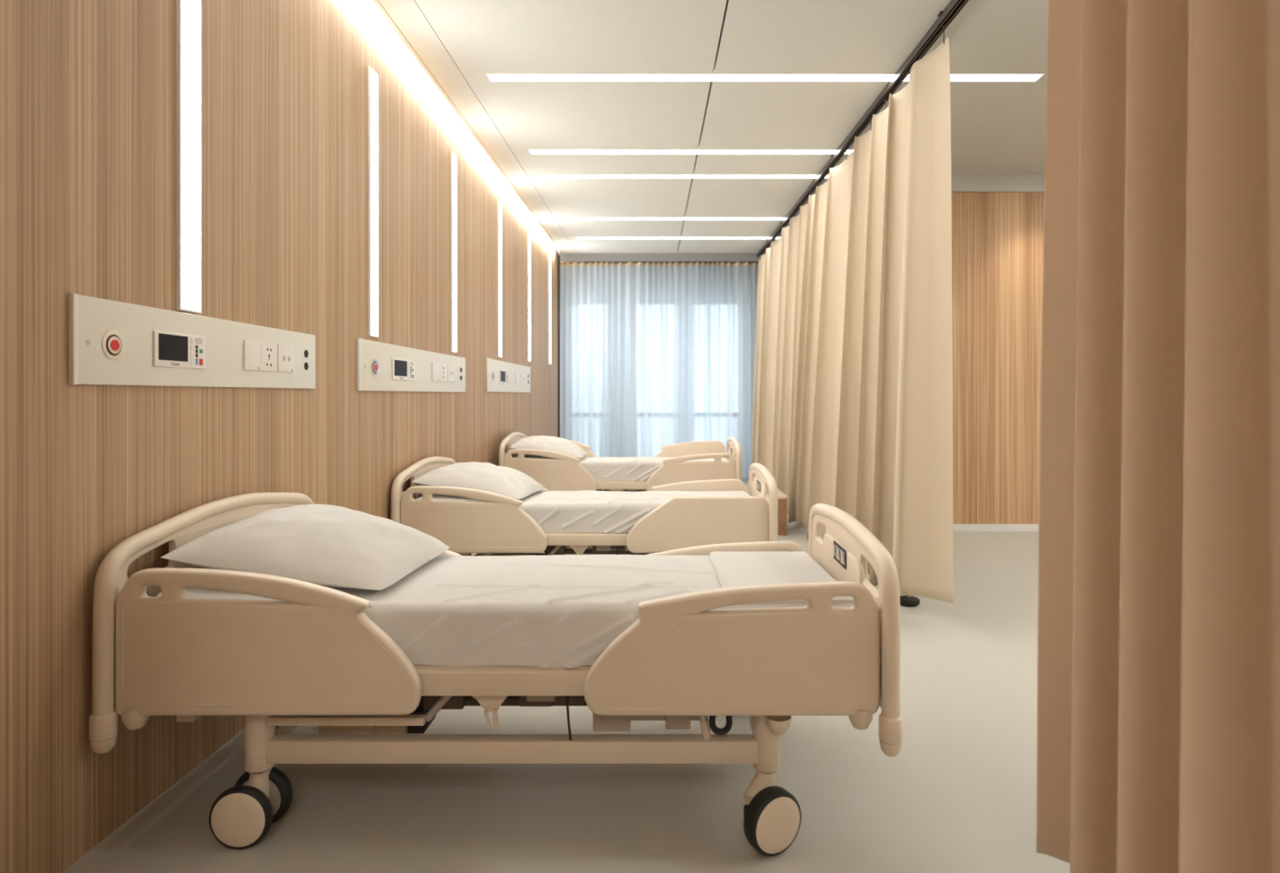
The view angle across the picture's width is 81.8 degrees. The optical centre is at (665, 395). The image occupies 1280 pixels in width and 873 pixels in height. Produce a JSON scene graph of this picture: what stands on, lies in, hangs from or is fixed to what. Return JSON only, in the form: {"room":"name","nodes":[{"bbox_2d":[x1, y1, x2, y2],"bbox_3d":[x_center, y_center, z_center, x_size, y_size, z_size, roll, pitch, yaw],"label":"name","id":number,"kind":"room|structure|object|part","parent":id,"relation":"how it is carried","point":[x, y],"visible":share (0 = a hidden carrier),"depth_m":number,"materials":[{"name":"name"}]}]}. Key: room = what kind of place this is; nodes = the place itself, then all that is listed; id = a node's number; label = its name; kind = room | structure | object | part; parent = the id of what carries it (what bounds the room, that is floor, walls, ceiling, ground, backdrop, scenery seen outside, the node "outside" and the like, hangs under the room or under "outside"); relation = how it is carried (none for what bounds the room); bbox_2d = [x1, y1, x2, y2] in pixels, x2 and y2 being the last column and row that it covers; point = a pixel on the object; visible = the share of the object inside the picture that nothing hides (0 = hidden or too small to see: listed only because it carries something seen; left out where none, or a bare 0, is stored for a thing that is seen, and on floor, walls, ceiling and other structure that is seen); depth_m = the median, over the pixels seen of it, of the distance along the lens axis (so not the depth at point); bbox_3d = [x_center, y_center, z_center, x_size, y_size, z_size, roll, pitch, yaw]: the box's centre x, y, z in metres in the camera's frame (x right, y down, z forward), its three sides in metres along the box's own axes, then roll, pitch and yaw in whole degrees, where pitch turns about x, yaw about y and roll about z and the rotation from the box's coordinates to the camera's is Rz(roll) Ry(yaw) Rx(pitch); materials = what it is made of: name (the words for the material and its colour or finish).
{"room":"hospital room","nodes":[
{"label":"hospital room","id":0,"kind":"room"},
{"bbox_2d":[0,0,558,872],"bbox_3d":[-1.650,-0.500,3.830,0.200,3.450,13.660,0,0,0],"label":"wall","id":1,"kind":"structure","parent":0,"point":[88,87],"depth_m":2.48,"materials":[{"name":"brown wood"}]},
{"bbox_2d":[176,0,202,313],"bbox_3d":[-1.544,-1.050,2.395,0.012,1.561,0.112,0,0,0],"label":"wall light","id":2,"kind":"object","parent":1,"relation":"attached to","point":[188,12],"visible":1,"depth_m":2.39,"materials":[{"name":"white plastic"}]},
{"bbox_2d":[67,293,315,388],"bbox_3d":[-1.538,-0.146,2.577,0.023,0.236,1.324,0,0,0],"label":"panel","id":3,"kind":"object","parent":1,"relation":"attached to","point":[110,342],"visible":1,"depth_m":2.30,"materials":[{"name":"beige plastic"}]},
{"bbox_3d":[-1.532,-0.146,2.737,0.007,0.107,0.105,0,0,0],"label":"blank plate","id":4,"kind":"part","parent":3,"relation":"part of","materials":[{"name":"beige plastic"}]},
{"bbox_2d":[260,342,277,371],"bbox_3d":[-1.532,-0.146,2.852,0.005,0.107,0.118,0,0,0],"label":"socket","id":5,"kind":"object","parent":3,"relation":"attached to","point":[268,350],"depth_m":2.85,"materials":[{"name":"beige plastic"}]},
{"bbox_2d":[277,344,293,372],"bbox_3d":[-1.532,-0.146,2.982,0.005,0.107,0.123,0,0,0],"label":"socket","id":6,"kind":"object","parent":3,"relation":"attached to","point":[285,352],"depth_m":2.98,"materials":[{"name":"beige plastic"}]},
{"bbox_2d":[368,66,378,337],"bbox_3d":[-1.544,-1.011,3.905,0.012,1.406,0.112,0,0,0],"label":"wall light","id":7,"kind":"object","parent":1,"relation":"attached to","point":[373,77],"visible":1,"depth_m":3.90,"materials":[{"name":"white plastic"}]},
{"bbox_2d":[370,68,377,336],"bbox_3d":[-1.546,-1.011,3.905,0.009,1.394,0.098,0,0,0],"label":"diffuser","id":8,"kind":"object","parent":7,"relation":"attached to","point":[374,76],"depth_m":3.91,"materials":[{"name":"white plastic"}]},
{"bbox_2d":[356,337,465,391],"bbox_3d":[-1.538,-0.154,4.685,0.023,0.264,1.968,0,0,0],"label":"panel","id":9,"kind":"object","parent":1,"relation":"attached to","point":[380,366],"visible":1,"depth_m":4.34,"materials":[{"name":"beige plastic"}]},
{"bbox_3d":[-1.532,-0.155,4.923,0.007,0.120,0.156,0,0,0],"label":"blank plate","id":10,"kind":"part","parent":9,"relation":"part of","materials":[{"name":"beige plastic"}]},
{"bbox_2d":[440,363,447,381],"bbox_3d":[-1.532,-0.155,5.094,0.005,0.119,0.175,0,0,0],"label":"socket","id":11,"kind":"object","parent":9,"relation":"attached to","point":[443,366],"depth_m":5.09,"materials":[{"name":"beige plastic"}]},
{"bbox_2d":[447,364,455,382],"bbox_3d":[-1.532,-0.155,5.286,0.005,0.119,0.183,0,0,0],"label":"socket","id":12,"kind":"object","parent":9,"relation":"attached to","point":[451,368],"depth_m":5.28,"materials":[{"name":"beige plastic"}]},
{"bbox_2d":[450,150,457,352],"bbox_3d":[-1.544,-1.040,5.390,0.012,1.453,0.112,0,0,0],"label":"wall light","id":13,"kind":"object","parent":1,"relation":"attached to","point":[453,156],"visible":1,"depth_m":5.37,"materials":[{"name":"white plastic"}]},
{"bbox_2d":[453,152,456,351],"bbox_3d":[-1.546,-1.040,5.390,0.009,1.441,0.098,0,0,0],"label":"diffuser","id":14,"kind":"object","parent":13,"relation":"attached to","point":[454,154],"depth_m":5.39,"materials":[{"name":"white plastic"}]},
{"bbox_2d":[368,0,557,249],"bbox_3d":[-1.518,-2.042,5.965,0.064,0.082,8.730,0,0,0],"label":"light","id":15,"kind":"object","parent":1,"relation":"attached to","point":[370,1],"visible":0.33,"depth_m":5.09,"materials":[{"name":"white plastic"}]},
{"bbox_2d":[497,199,502,357],"bbox_3d":[-1.544,-1.083,6.875,0.012,1.456,0.112,0,0,0],"label":"wall light","id":16,"kind":"object","parent":1,"relation":"attached to","point":[500,202],"visible":1,"depth_m":6.87,"materials":[{"name":"white plastic"}]},
{"bbox_2d":[498,200,501,356],"bbox_3d":[-1.546,-1.083,6.875,0.009,1.444,0.098,0,0,0],"label":"diffuser","id":17,"kind":"object","parent":16,"relation":"attached to","point":[500,202],"depth_m":6.87,"materials":[{"name":"white plastic"}]},
{"bbox_2d":[485,357,530,392],"bbox_3d":[-1.538,-0.175,7.379,0.023,0.292,2.031,0,0,0],"label":"panel","id":18,"kind":"object","parent":1,"relation":"attached to","point":[500,375],"visible":1,"depth_m":7.10,"materials":[{"name":"beige plastic"}]},
{"bbox_3d":[-1.532,-0.176,7.625,0.007,0.132,0.161,0,0,0],"label":"blank plate","id":19,"kind":"part","parent":18,"relation":"part of","materials":[{"name":"beige plastic"}]},
{"bbox_2d":[519,372,522,384],"bbox_3d":[-1.532,-0.176,7.801,0.005,0.132,0.181,0,0,0],"label":"socket","id":20,"kind":"object","parent":18,"relation":"attached to","point":[520,373],"depth_m":7.80,"materials":[{"name":"white plastic"}]},
{"bbox_2d":[522,372,525,385],"bbox_3d":[-1.532,-0.176,8.000,0.005,0.132,0.189,0,0,0],"label":"socket","id":21,"kind":"object","parent":18,"relation":"attached to","point":[523,373],"depth_m":8.00,"materials":[{"name":"white plastic"}]},
{"bbox_2d":[527,228,530,361],"bbox_3d":[-1.544,-1.127,8.360,0.012,1.488,0.112,0,0,0],"label":"wall light","id":22,"kind":"object","parent":1,"relation":"attached to","point":[528,229],"visible":1,"depth_m":8.30,"materials":[{"name":"white plastic"}]},
{"bbox_2d":[528,230,530,360],"bbox_3d":[-1.546,-1.127,8.360,0.009,1.476,0.098,0,0,0],"label":"diffuser","id":23,"kind":"object","parent":22,"relation":"attached to","point":[529,230],"depth_m":8.37,"materials":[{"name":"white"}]},
{"bbox_2d":[548,250,551,364],"bbox_3d":[-1.544,-1.165,9.845,0.012,1.492,0.112,0,0,0],"label":"wall light","id":24,"kind":"object","parent":1,"relation":"attached to","point":[549,252],"visible":1,"depth_m":9.83,"materials":[{"name":"white plastic"}]},
{"bbox_2d":[549,252,550,363],"bbox_3d":[-1.546,-1.165,9.845,0.009,1.480,0.098,0,0,0],"label":"diffuser","id":25,"kind":"object","parent":24,"relation":"attached to","point":[549,252],"depth_m":9.83,"materials":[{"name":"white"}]},
{"bbox_2d":[557,254,559,437],"bbox_3d":[-1.540,-0.395,10.660,0.020,3.240,0.080,0,0,0],"label":"trim","id":26,"kind":"structure","parent":1,"relation":"attached to","point":[558,255],"depth_m":10.62,"materials":[{"name":"metal"}]},
{"bbox_2d":[62,479,1070,872],"bbox_3d":[1.700,1.275,4.000,7.000,0.100,14.400,0,0,0],"label":"floor","id":27,"kind":"structure","parent":0,"point":[959,793],"depth_m":2.27,"materials":[{"name":"plastic"}]},
{"bbox_2d":[88,492,902,855],"bbox_3d":[-0.454,0.788,2.543,2.193,0.873,1.241,0,0,0],"label":"hospital bed","id":28,"kind":"object","parent":27,"relation":"on","point":[312,656],"visible":0.8,"depth_m":1.98,"materials":[{"name":"beige plastic"}]},
{"bbox_3d":[-1.493,0.632,2.555,0.016,0.345,0.520,0,0,0],"label":"panel","id":29,"kind":"part","parent":28,"relation":"part of","materials":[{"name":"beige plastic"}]},
{"bbox_3d":[-1.505,0.615,2.555,0.024,0.480,1.154,0,0,0],"label":"headboard","id":30,"kind":"part","parent":28,"relation":"part of","materials":[{"name":"beige plastic"}]},
{"bbox_3d":[-1.074,0.668,2.005,0.822,0.394,0.042,0,0,0],"label":"rail","id":31,"kind":"part","parent":28,"relation":"part of","materials":[{"name":"beige plastic"}]},
{"bbox_3d":[-0.880,0.963,2.175,0.060,0.060,0.050,0,0,0],"label":"motor","id":32,"kind":"part","parent":28,"relation":"part of","materials":[{"name":"brown plastic"}]},
{"bbox_3d":[-1.074,0.734,2.900,0.822,0.394,0.042,0,0,0],"label":"rail","id":33,"kind":"part","parent":28,"relation":"part of","materials":[{"name":"beige plastic"}]},
{"bbox_3d":[-0.489,0.910,2.070,0.043,0.060,0.015,0,0,0],"label":"release handle","id":34,"kind":"part","parent":28,"relation":"part of","materials":[{"name":"beige plastic"}]},
{"bbox_3d":[-0.448,0.796,2.458,2.045,0.067,0.845,0,0,0],"label":"frame","id":35,"kind":"part","parent":28,"relation":"part of","materials":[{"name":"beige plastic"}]},
{"bbox_2d":[155,554,853,667],"bbox_3d":[-0.449,0.656,2.454,2.012,0.204,0.829,0,0,0],"label":"sheet","id":36,"kind":"object","parent":28,"relation":"on","point":[541,611],"visible":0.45,"depth_m":2.09,"materials":[{"name":"white fabric"}]},
{"bbox_2d":[160,503,449,590],"bbox_3d":[-1.140,0.487,2.475,0.647,0.212,0.715,0,0,0],"label":"pillow","id":37,"kind":"object","parent":36,"relation":"on","point":[320,544],"visible":0.98,"depth_m":2.22,"materials":[{"name":"white fabric"}]},
{"bbox_2d":[710,551,853,604],"bbox_3d":[0.353,0.593,2.460,0.373,0.047,0.750,0,0,0],"label":"mattress","id":38,"kind":"object","parent":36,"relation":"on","point":[733,568],"visible":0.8,"depth_m":2.47,"materials":[{"name":"white fabric"}]},
{"bbox_3d":[-0.436,1.004,2.450,1.497,0.065,0.750,0,0,0],"label":"frame","id":39,"kind":"part","parent":28,"relation":"part of","materials":[{"name":"beige metal"}]},
{"bbox_3d":[0.160,0.752,2.900,0.800,0.358,0.042,0,0,0],"label":"rail","id":40,"kind":"part","parent":28,"relation":"part of","materials":[{"name":"beige plastic"}]},
{"bbox_3d":[0.180,0.686,2.005,0.800,0.358,0.042,0,0,0],"label":"rail","id":41,"kind":"part","parent":28,"relation":"part of","materials":[{"name":"beige plastic"}]},
{"bbox_3d":[0.224,1.131,2.002,0.024,0.037,0.025,0,0,0],"label":"brake lever","id":42,"kind":"part","parent":28,"relation":"part of","materials":[{"name":"black rubber"}]},
{"bbox_3d":[0.586,0.652,2.465,0.016,0.305,0.520,0,0,0],"label":"panel","id":43,"kind":"part","parent":28,"relation":"part of","materials":[{"name":"beige plastic"}]},
{"bbox_3d":[0.598,0.635,2.465,0.024,0.440,1.007,0,0,0],"label":"footboard","id":44,"kind":"part","parent":28,"relation":"part of","materials":[{"name":"beige plastic"}]},
{"bbox_2d":[391,456,777,555],"bbox_3d":[-0.454,0.810,4.679,2.193,0.830,1.241,0,0,0],"label":"hospital bed","id":45,"kind":"object","parent":27,"relation":"on","point":[495,526],"visible":0.55,"depth_m":4.12,"materials":[{"name":"beige plastic"}]},
{"bbox_3d":[-1.493,0.662,4.691,0.016,0.328,0.520,0,0,0],"label":"panel","id":46,"kind":"part","parent":45,"relation":"part of","materials":[{"name":"beige plastic"}]},
{"bbox_3d":[-1.505,0.645,4.691,0.024,0.456,1.154,0,0,0],"label":"headboard","id":47,"kind":"part","parent":45,"relation":"part of","materials":[{"name":"beige plastic"}]},
{"bbox_3d":[-1.074,0.696,4.141,0.822,0.374,0.042,0,0,0],"label":"rail","id":48,"kind":"part","parent":45,"relation":"part of","materials":[{"name":"beige plastic"}]},
{"bbox_3d":[-0.436,1.016,4.586,1.497,0.062,0.750,0,0,0],"label":"frame","id":49,"kind":"part","parent":45,"relation":"part of","materials":[{"name":"beige metal"}]},
{"bbox_2d":[417,490,751,533],"bbox_3d":[-0.449,0.687,4.586,2.008,0.189,0.826,0,0,0],"label":"mattress","id":50,"kind":"object","parent":45,"relation":"on","point":[554,511],"visible":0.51,"depth_m":4.20,"materials":[{"name":"white fabric"}]},
{"bbox_2d":[412,462,545,498],"bbox_3d":[-1.140,0.522,4.611,0.647,0.214,0.715,0,0,3],"label":"pillow","id":51,"kind":"object","parent":50,"relation":"on","point":[512,482],"visible":0.84,"depth_m":4.35,"materials":[{"name":"white fabric"}]},
{"bbox_3d":[-0.448,0.818,4.593,2.045,0.064,0.845,0,0,0],"label":"frame","id":52,"kind":"part","parent":45,"relation":"part of","materials":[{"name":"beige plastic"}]},
{"bbox_3d":[0.180,0.725,4.141,0.800,0.315,0.042,0,0,0],"label":"rail","id":53,"kind":"part","parent":45,"relation":"part of","materials":[{"name":"beige plastic"}]},
{"bbox_3d":[0.160,0.741,5.036,0.800,0.340,0.042,0,0,0],"label":"rail","id":54,"kind":"part","parent":45,"relation":"part of","materials":[{"name":"beige plastic"}]},
{"bbox_3d":[0.598,0.664,4.601,0.024,0.418,1.007,0,0,0],"label":"footboard","id":55,"kind":"part","parent":45,"relation":"part of","materials":[{"name":"beige plastic"}]},
{"bbox_3d":[0.586,0.681,4.601,0.016,0.290,0.520,0,0,0],"label":"panel","id":56,"kind":"part","parent":45,"relation":"part of","materials":[{"name":"beige plastic"}]},
{"bbox_2d":[498,431,741,491],"bbox_3d":[-0.399,0.788,7.016,2.161,0.873,1.241,0,0,0],"label":"hospital bed","id":57,"kind":"object","parent":27,"relation":"on","point":[564,472],"visible":0.44,"depth_m":6.46,"materials":[{"name":"beige plastic"}]},
{"bbox_3d":[-1.434,0.615,7.028,0.024,0.480,1.154,0,0,0],"label":"headboard","id":58,"kind":"part","parent":57,"relation":"part of","materials":[{"name":"beige plastic"}]},
{"bbox_3d":[-1.422,0.632,7.028,0.016,0.345,0.520,0,0,0],"label":"panel","id":59,"kind":"part","parent":57,"relation":"part of","materials":[{"name":"beige plastic"}]},
{"bbox_3d":[-1.010,0.668,6.478,0.809,0.394,0.042,0,0,0],"label":"rail","id":60,"kind":"part","parent":57,"relation":"part of","materials":[{"name":"beige plastic"}]},
{"bbox_3d":[-1.010,0.618,7.373,0.809,0.394,0.042,0,0,0],"label":"rail","id":61,"kind":"part","parent":57,"relation":"part of","materials":[{"name":"beige plastic"}]},
{"bbox_2d":[514,454,728,480],"bbox_3d":[-0.394,0.658,6.925,1.978,0.200,0.828,0,0,0],"label":"mattress","id":62,"kind":"object","parent":57,"relation":"on","point":[601,468],"visible":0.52,"depth_m":6.53,"materials":[{"name":"white fabric"}]},
{"bbox_2d":[510,435,586,457],"bbox_3d":[-1.085,0.485,6.948,0.647,0.214,0.715,0,0,-2],"label":"pillow","id":63,"kind":"object","parent":62,"relation":"on","point":[557,444],"visible":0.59,"depth_m":6.68,"materials":[{"name":"white fabric"}]},
{"bbox_3d":[-0.393,0.796,6.931,2.014,0.067,0.845,0,0,0],"label":"frame","id":64,"kind":"part","parent":57,"relation":"part of","materials":[{"name":"beige plastic"}]},
{"bbox_3d":[0.206,0.631,7.373,0.788,0.358,0.042,0,0,0],"label":"rail","id":65,"kind":"part","parent":57,"relation":"part of","materials":[{"name":"beige plastic"}]},
{"bbox_3d":[0.225,0.686,6.478,0.788,0.358,0.042,0,0,0],"label":"rail","id":66,"kind":"part","parent":57,"relation":"part of","materials":[{"name":"beige plastic"}]},
{"bbox_3d":[0.637,0.635,6.938,0.024,0.440,1.007,0,0,0],"label":"footboard","id":67,"kind":"part","parent":57,"relation":"part of","materials":[{"name":"beige plastic"}]},
{"bbox_3d":[0.625,0.652,6.938,0.016,0.305,0.520,0,0,0],"label":"panel","id":68,"kind":"part","parent":57,"relation":"part of","materials":[{"name":"beige plastic"}]},
{"bbox_2d":[777,488,787,535],"bbox_3d":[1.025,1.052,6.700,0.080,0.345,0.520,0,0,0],"label":"base cabinet","id":69,"kind":"object","parent":27,"relation":"on","point":[782,497],"visible":0.68,"depth_m":6.45,"materials":[{"name":"brown laminate"}]},
{"bbox_2d":[899,595,919,606],"bbox_3d":[1.425,0.915,4.330,0.124,0.620,0.124,0,0,0],"label":"stand","id":70,"kind":"object","parent":27,"relation":"on","point":[905,600],"visible":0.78,"depth_m":4.29,"materials":[{"name":"black rubber"}]},
{"bbox_2d":[558,251,764,343],"bbox_3d":[0.225,-0.575,10.890,3.950,3.600,0.220,0,0,0],"label":"wall","id":71,"kind":"structure","parent":0,"point":[563,256],"depth_m":10.78,"materials":[{"name":"paint"}]},
{"bbox_2d":[560,261,758,263],"bbox_3d":[0.210,-1.886,10.500,3.420,0.026,0.030,0,0,0],"label":"track","id":72,"kind":"object","parent":71,"relation":"attached to","point":[564,262],"visible":0.64,"depth_m":10.49,"materials":[{"name":"metal"}]},
{"bbox_2d":[560,262,755,479],"bbox_3d":[-0.115,-0.344,10.496,2.777,3.078,0.089,0,0,0],"label":"sheer curtain","id":73,"kind":"object","parent":72,"relation":"hanging from","point":[653,356],"visible":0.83,"depth_m":10.50,"materials":[{"name":"white fabric"}]},
{"bbox_2d":[372,0,1048,253],"bbox_3d":[1.758,-2.020,3.680,6.485,0.050,13.360,0,0,0],"label":"ceiling","id":74,"kind":"structure","parent":0,"point":[997,127],"depth_m":4.95,"materials":[{"name":"paint"}]},
{"bbox_2d":[577,236,780,239],"bbox_3d":[0.398,-1.991,9.350,3.017,0.008,0.112,0,0,0],"label":"recessed light","id":75,"kind":"object","parent":74,"relation":"in","point":[579,237],"visible":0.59,"depth_m":9.35,"materials":[{"name":"white plastic"}]},
{"bbox_2d":[577,237,779,238],"bbox_3d":[0.398,-1.992,9.350,3.005,0.006,0.100,0,0,0],"label":"diffuser","id":76,"kind":"object","parent":75,"relation":"attached to","point":[578,237],"depth_m":9.35,"materials":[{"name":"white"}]},
{"bbox_2d":[566,217,794,220],"bbox_3d":[0.398,-1.991,8.330,3.017,0.008,0.112,0,0,0],"label":"recessed light","id":77,"kind":"object","parent":74,"relation":"in","point":[567,218],"visible":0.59,"depth_m":8.32,"materials":[{"name":"white plastic"}]},
{"bbox_2d":[567,217,784,219],"bbox_3d":[0.398,-1.992,8.330,3.005,0.006,0.100,0,0,0],"label":"diffuser","id":78,"kind":"object","parent":77,"relation":"attached to","point":[567,218],"depth_m":8.32,"materials":[{"name":"white plastic"}]},
{"bbox_2d":[601,251,764,253],"bbox_3d":[0.500,-2.002,10.354,2.800,0.022,0.017,0,0,0],"label":"trim","id":79,"kind":"structure","parent":74,"relation":"attached to","point":[677,251],"depth_m":10.34,"materials":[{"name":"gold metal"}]},
{"bbox_2d":[542,173,829,178],"bbox_3d":[0.407,-1.991,6.720,3.037,0.008,0.112,0,0,0],"label":"recessed light","id":80,"kind":"object","parent":74,"relation":"in","point":[545,175],"visible":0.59,"depth_m":6.71,"materials":[{"name":"white plastic"}]},
{"bbox_2d":[543,174,828,177],"bbox_3d":[0.407,-1.992,6.720,3.025,0.006,0.100,0,0,0],"label":"diffuser","id":81,"kind":"object","parent":80,"relation":"attached to","point":[544,175],"depth_m":6.70,"materials":[{"name":"white plastic"}]},
{"bbox_2d":[528,148,853,154],"bbox_3d":[0.407,-1.991,6.040,3.037,0.008,0.112,0,0,0],"label":"recessed light","id":82,"kind":"object","parent":74,"relation":"in","point":[533,151],"visible":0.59,"depth_m":6.03,"materials":[{"name":"white plastic"}]},
{"bbox_2d":[529,150,853,153],"bbox_3d":[0.407,-1.992,6.040,3.025,0.006,0.100,0,0,0],"label":"diffuser","id":83,"kind":"object","parent":82,"relation":"attached to","point":[531,151],"depth_m":6.03,"materials":[{"name":"white plastic"}]},
{"bbox_2d":[678,0,727,245],"bbox_3d":[1.857,-2.058,3.680,6.686,0.024,13.360,0,0,0],"label":"trim","id":84,"kind":"structure","parent":74,"relation":"attached to","point":[726,0],"depth_m":5.04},
{"bbox_2d":[486,72,1044,81],"bbox_3d":[0.618,-1.991,4.630,3.457,0.008,0.112,0,0,0],"label":"recessed light","id":85,"kind":"object","parent":74,"relation":"in","point":[493,77],"visible":1,"depth_m":4.61,"materials":[{"name":"white plastic"}]},
{"bbox_2d":[756,0,968,257],"bbox_3d":[1.423,-1.970,5.675,0.071,0.050,9.553,0,0,-1],"label":"track","id":86,"kind":"object","parent":74,"relation":"attached to","point":[945,16],"visible":1,"depth_m":4.87,"materials":[{"name":"metal"}]},
{"bbox_2d":[751,192,809,514],"bbox_3d":[1.262,-0.395,8.706,0.234,3.140,3.212,0,0,-1],"label":"privacy curtain","id":87,"kind":"object","parent":86,"relation":"hanging from","point":[780,268],"visible":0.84,"depth_m":8.28,"materials":[{"name":"fabric"}]},
{"bbox_2d":[788,23,953,602],"bbox_3d":[1.324,-0.388,5.445,0.281,3.155,3.211,0,0,-2],"label":"privacy curtain","id":88,"kind":"object","parent":86,"relation":"hanging from","point":[873,436],"visible":0.9,"depth_m":4.59,"materials":[{"name":"fabric"}]},
{"bbox_3d":[0.985,-1.970,1.075,0.070,0.050,1.650,0,0,0],"label":"track","id":89,"kind":"object","parent":74,"relation":"attached to","visible":0},
{"bbox_2d":[1036,0,1279,872],"bbox_3d":[0.970,-0.420,1.124,0.160,3.090,1.395,0,0,-1],"label":"privacy curtain","id":90,"kind":"object","parent":89,"relation":"hanging from","point":[1158,706],"visible":1,"depth_m":1.45,"materials":[{"name":"fabric"}]},
{"bbox_2d":[951,191,1044,524],"bbox_3d":[3.475,-0.335,6.790,3.050,3.000,0.220,0,0,0],"label":"wall","id":91,"kind":"structure","parent":0,"point":[997,237],"depth_m":6.68,"materials":[{"name":"brown wood"}]},
{"bbox_2d":[953,524,1039,530],"bbox_3d":[3.470,1.195,6.774,3.060,0.060,0.212,0,0,0],"label":"baseboard","id":92,"kind":"structure","parent":91,"relation":"attached to","point":[956,526],"depth_m":6.67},
{"bbox_2d":[951,173,1044,191],"bbox_3d":[3.465,-1.917,6.784,3.070,0.157,0.232,0,0,0],"label":"trim","id":93,"kind":"structure","parent":91,"relation":"attached to","point":[960,182],"depth_m":6.67,"materials":[{"name":"paint"}]}
]}

